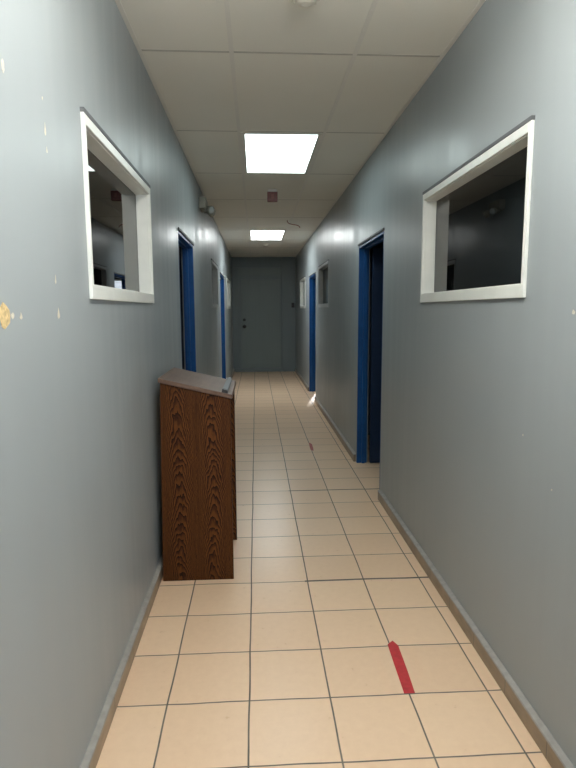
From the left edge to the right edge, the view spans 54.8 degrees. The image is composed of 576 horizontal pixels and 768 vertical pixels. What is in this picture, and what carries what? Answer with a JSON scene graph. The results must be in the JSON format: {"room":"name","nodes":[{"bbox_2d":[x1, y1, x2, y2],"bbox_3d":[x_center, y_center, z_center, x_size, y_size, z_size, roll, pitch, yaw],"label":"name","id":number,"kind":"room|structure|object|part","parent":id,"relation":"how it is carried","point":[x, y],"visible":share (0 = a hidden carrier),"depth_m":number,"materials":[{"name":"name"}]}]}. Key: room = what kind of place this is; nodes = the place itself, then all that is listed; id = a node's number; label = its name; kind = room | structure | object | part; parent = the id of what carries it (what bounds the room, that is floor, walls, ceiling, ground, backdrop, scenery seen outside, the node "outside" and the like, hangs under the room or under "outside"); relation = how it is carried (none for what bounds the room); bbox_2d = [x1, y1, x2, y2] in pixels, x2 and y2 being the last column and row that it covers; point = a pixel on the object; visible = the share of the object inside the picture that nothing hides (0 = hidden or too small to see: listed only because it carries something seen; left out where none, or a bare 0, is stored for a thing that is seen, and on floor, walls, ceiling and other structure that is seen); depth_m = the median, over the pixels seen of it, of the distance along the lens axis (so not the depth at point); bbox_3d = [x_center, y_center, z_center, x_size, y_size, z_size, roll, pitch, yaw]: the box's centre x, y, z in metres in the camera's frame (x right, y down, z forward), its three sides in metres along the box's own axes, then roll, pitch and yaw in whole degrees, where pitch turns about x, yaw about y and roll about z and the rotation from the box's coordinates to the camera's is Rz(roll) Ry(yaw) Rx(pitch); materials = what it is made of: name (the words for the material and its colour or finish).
{"room":"office corridor","nodes":[
{"label":"office corridor","id":0,"kind":"room"},
{"bbox_2d":[0,0,232,767],"bbox_3d":[-0.970,-0.811,6.202,0.110,2.911,17.800,-1,8,-3],"label":"wall","id":1,"kind":"structure","parent":0,"point":[81,544],"depth_m":1.67,"materials":[{"name":"grey paint"}]},
{"bbox_2d":[80,107,153,302],"bbox_3d":[-0.744,-0.660,2.379,0.118,0.609,1.137,-1,8,-3],"label":"window","id":2,"kind":"structure","parent":1,"relation":"in","point":[117,198],"depth_m":2.38,"materials":[{"name":"white paint"}]},
{"bbox_3d":[-0.762,-0.657,2.378,0.005,0.534,1.102,-1,8,-3],"label":"pane","id":3,"kind":"part","parent":2,"relation":"part of","materials":[{"name":"clear glass"}]},
{"bbox_2d":[80,369,233,767],"bbox_3d":[-0.845,0.712,5.491,0.024,0.077,15.980,-1,8,-3],"label":"baseboard","id":4,"kind":"structure","parent":1,"relation":"attached to","point":[91,757],"depth_m":2.14,"materials":[{"name":"grey rubber"}]},
{"bbox_2d":[178,227,195,371],"bbox_3d":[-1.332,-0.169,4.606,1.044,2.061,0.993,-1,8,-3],"label":"door frame","id":5,"kind":"structure","parent":1,"relation":"in","point":[186,243],"depth_m":5.02,"materials":[{"name":"blue paint"}]},
{"bbox_2d":[199,197,214,216],"bbox_3d":[-0.824,-1.804,5.675,0.151,0.163,0.265,-1,8,-3],"label":"emergency light","id":6,"kind":"object","parent":1,"relation":"attached to","point":[203,204],"visible":1,"depth_m":5.57,"materials":[{"name":"beige plastic"}]},
{"bbox_2d":[211,259,218,307],"bbox_3d":[-1.044,-1.343,7.542,0.118,0.609,1.080,-1,8,-3],"label":"window","id":7,"kind":"structure","parent":1,"relation":"in","point":[214,267],"depth_m":8.03,"materials":[{"name":"grey paint"}]},
{"bbox_2d":[220,272,225,378],"bbox_3d":[-1.162,-0.808,9.427,0.148,2.061,1.123,-1,8,-3],"label":"door","id":8,"kind":"structure","parent":1,"relation":"in","point":[222,277],"depth_m":9.93,"materials":[{"name":"blue paint"}]},
{"bbox_2d":[227,277,230,308],"bbox_3d":[-1.267,-1.852,11.392,0.118,0.609,1.320,-1,8,-3],"label":"window","id":9,"kind":"structure","parent":1,"relation":"in","point":[228,279],"depth_m":12.00,"materials":[{"name":"white paint"}]},
{"bbox_2d":[179,245,184,369],"bbox_3d":[-2.635,-0.704,6.220,3.216,2.711,0.100,-1,8,-3],"label":"wall","id":10,"kind":"structure","parent":0,"point":[179,245],"depth_m":6.23,"materials":[{"name":"paint"}]},
{"bbox_2d":[231,257,282,371],"bbox_3d":[-0.574,-1.755,13.314,1.508,2.911,0.120,-1,8,-3],"label":"wall","id":11,"kind":"structure","parent":0,"point":[236,261],"depth_m":13.14,"materials":[{"name":"paint"}]},
{"bbox_2d":[232,266,281,371],"bbox_3d":[-0.725,-1.535,13.225,1.170,2.500,0.096,-1,8,-3],"label":"door","id":12,"kind":"structure","parent":11,"relation":"in","point":[259,301],"depth_m":13.25,"materials":[{"name":"metal"}]},
{"bbox_3d":[-0.733,-2.759,13.095,1.170,0.039,0.032,-1,8,-3],"label":"transom rail","id":13,"kind":"part","parent":12,"relation":"part of","materials":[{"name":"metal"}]},
{"bbox_3d":[-0.665,-2.651,13.118,1.035,0.179,0.022,-1,8,-3],"label":"transom panel","id":14,"kind":"part","parent":12,"relation":"part of","materials":[{"name":"grey paint"}]},
{"bbox_3d":[-0.648,-2.405,13.140,0.937,0.126,0.005,-1,8,-3],"label":"rail","id":15,"kind":"part","parent":12,"relation":"part of","materials":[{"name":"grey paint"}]},
{"bbox_3d":[-0.638,-0.429,13.402,0.937,0.080,0.005,-1,8,-3],"label":"kick rail","id":16,"kind":"part","parent":12,"relation":"part of","materials":[{"name":"grey metal"}]},
{"bbox_2d":[282,257,295,370],"bbox_3d":[0.024,-1.651,13.271,0.322,2.711,0.060,-1,8,-3],"label":"pier","id":17,"kind":"object","parent":11,"relation":"attached to","point":[288,263],"visible":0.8,"depth_m":13.24,"materials":[{"name":"paint"}]},
{"bbox_2d":[115,0,485,256],"bbox_3d":[-0.118,-1.976,5.178,1.528,0.060,15.980,-1,8,-3],"label":"ceiling","id":18,"kind":"structure","parent":0,"point":[346,71],"depth_m":3.05,"materials":[{"name":"tile"}]},
{"bbox_2d":[249,230,285,239],"bbox_3d":[-0.355,-2.494,9.314,0.584,0.008,1.189,-1,8,-3],"label":"recessed light","id":19,"kind":"object","parent":18,"relation":"in","point":[253,234],"visible":0.99,"depth_m":9.21,"materials":[{"name":"plastic"}]},
{"bbox_2d":[267,189,277,201],"bbox_3d":[-0.164,-1.974,5.828,0.106,0.120,0.088,-1,8,-3],"label":"fire alarm","id":20,"kind":"object","parent":18,"relation":"attached to","point":[272,194],"visible":1,"depth_m":5.79,"materials":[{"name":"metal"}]},
{"bbox_2d":[241,132,322,173],"bbox_3d":[-0.077,-1.861,4.524,0.584,0.008,1.189,-1,8,-3],"label":"recessed light","id":21,"kind":"object","parent":18,"relation":"in","point":[262,152],"visible":1,"depth_m":4.41,"materials":[{"name":"plastic"}]},
{"bbox_2d":[293,0,319,6],"bbox_3d":[0.070,-1.533,2.201,0.124,0.050,0.124,-1,8,-3],"label":"smoke detector","id":22,"kind":"object","parent":18,"relation":"attached to","point":[301,3],"visible":1,"depth_m":2.21,"materials":[{"name":"white plastic"}]},
{"bbox_2d":[96,371,551,767],"bbox_3d":[-0.252,0.680,6.390,8.200,0.100,17.900,-1,8,-3],"label":"floor","id":23,"kind":"structure","parent":0,"point":[287,661],"depth_m":2.43,"materials":[{"name":"beige tile"}]},
{"bbox_2d":[158,367,236,580],"bbox_3d":[-0.503,0.485,3.235,0.394,1.117,0.565,-1,8,-3],"label":"lectern","id":24,"kind":"object","parent":23,"relation":"on","point":[198,451],"visible":1,"depth_m":2.97,"materials":[{"name":"brown wood"}]},
{"bbox_3d":[-0.523,0.463,3.497,0.384,1.091,0.019,-1,8,-3],"label":"panel","id":25,"kind":"part","parent":24,"relation":"part of","materials":[{"name":"brown wood"}]},
{"bbox_2d":[388,641,414,692],"bbox_3d":[0.464,1.166,2.304,0.045,0.001,0.343,0,8,-1],"label":"tape","id":26,"kind":"object","parent":23,"relation":"on","point":[400,666],"visible":1,"depth_m":2.28,"materials":[{"name":"red plastic"}]},
{"bbox_2d":[368,241,383,434],"bbox_3d":[2.199,-0.764,6.493,3.020,2.711,0.100,-1,8,-3],"label":"wall","id":27,"kind":"structure","parent":0,"point":[380,245],"depth_m":6.39,"materials":[{"name":"paint"}]},
{"bbox_2d":[296,0,575,767],"bbox_3d":[0.555,-1.030,7.802,0.109,2.911,14.750,-1,8,-3],"label":"wall","id":28,"kind":"structure","parent":0,"point":[478,448],"depth_m":2.31,"materials":[{"name":"grey paint"}]},
{"bbox_2d":[300,276,305,307],"bbox_3d":[0.345,-1.834,11.195,0.118,0.609,1.200,-1,8,-3],"label":"window","id":29,"kind":"structure","parent":28,"relation":"in","point":[302,280],"depth_m":11.73,"materials":[{"name":"white paint"}]},
{"bbox_3d":[0.363,-1.831,11.196,0.005,0.534,1.165,-1,8,-3],"label":"pane","id":30,"kind":"part","parent":29,"relation":"part of","materials":[{"name":"clear glass"}]},
{"bbox_2d":[309,272,315,396],"bbox_3d":[0.476,-0.818,9.437,0.148,2.061,1.088,-1,8,-3],"label":"door","id":31,"kind":"structure","parent":28,"relation":"in","point":[312,278],"depth_m":9.94,"materials":[{"name":"blue paint"}]},
{"bbox_2d":[318,259,328,307],"bbox_3d":[0.544,-1.380,7.765,0.118,0.609,1.150,-1,8,-3],"label":"window","id":32,"kind":"structure","parent":28,"relation":"in","point":[323,269],"depth_m":8.15,"materials":[{"name":"grey paint"}]},
{"bbox_3d":[0.562,-1.378,7.767,0.005,0.534,1.115,-1,8,-3],"label":"pane","id":33,"kind":"part","parent":32,"relation":"part of","materials":[{"name":"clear glass"}]},
{"bbox_2d":[356,228,383,489],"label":"door","id":34,"kind":"structure","parent":28,"relation":"in","point":[377,253],"depth_m":5.18,"materials":[{"name":"blue paint"}]},
{"bbox_2d":[295,368,574,767],"bbox_3d":[0.637,0.694,5.574,0.024,0.077,15.980,-1,8,-3],"label":"baseboard","id":35,"kind":"structure","parent":28,"relation":"attached to","point":[551,750],"depth_m":2.35,"materials":[{"name":"grey rubber"}]},
{"bbox_2d":[420,115,534,302],"bbox_3d":[0.848,-0.689,2.534,0.118,0.609,1.238,-1,8,-3],"label":"window","id":36,"kind":"structure","parent":28,"relation":"in","point":[476,218],"depth_m":2.43,"materials":[{"name":"white paint"}]},
{"bbox_3d":[0.866,-0.686,2.535,0.005,0.534,1.203,-1,8,-3],"label":"pane","id":37,"kind":"part","parent":36,"relation":"part of","materials":[{"name":"clear glass"}]}
]}

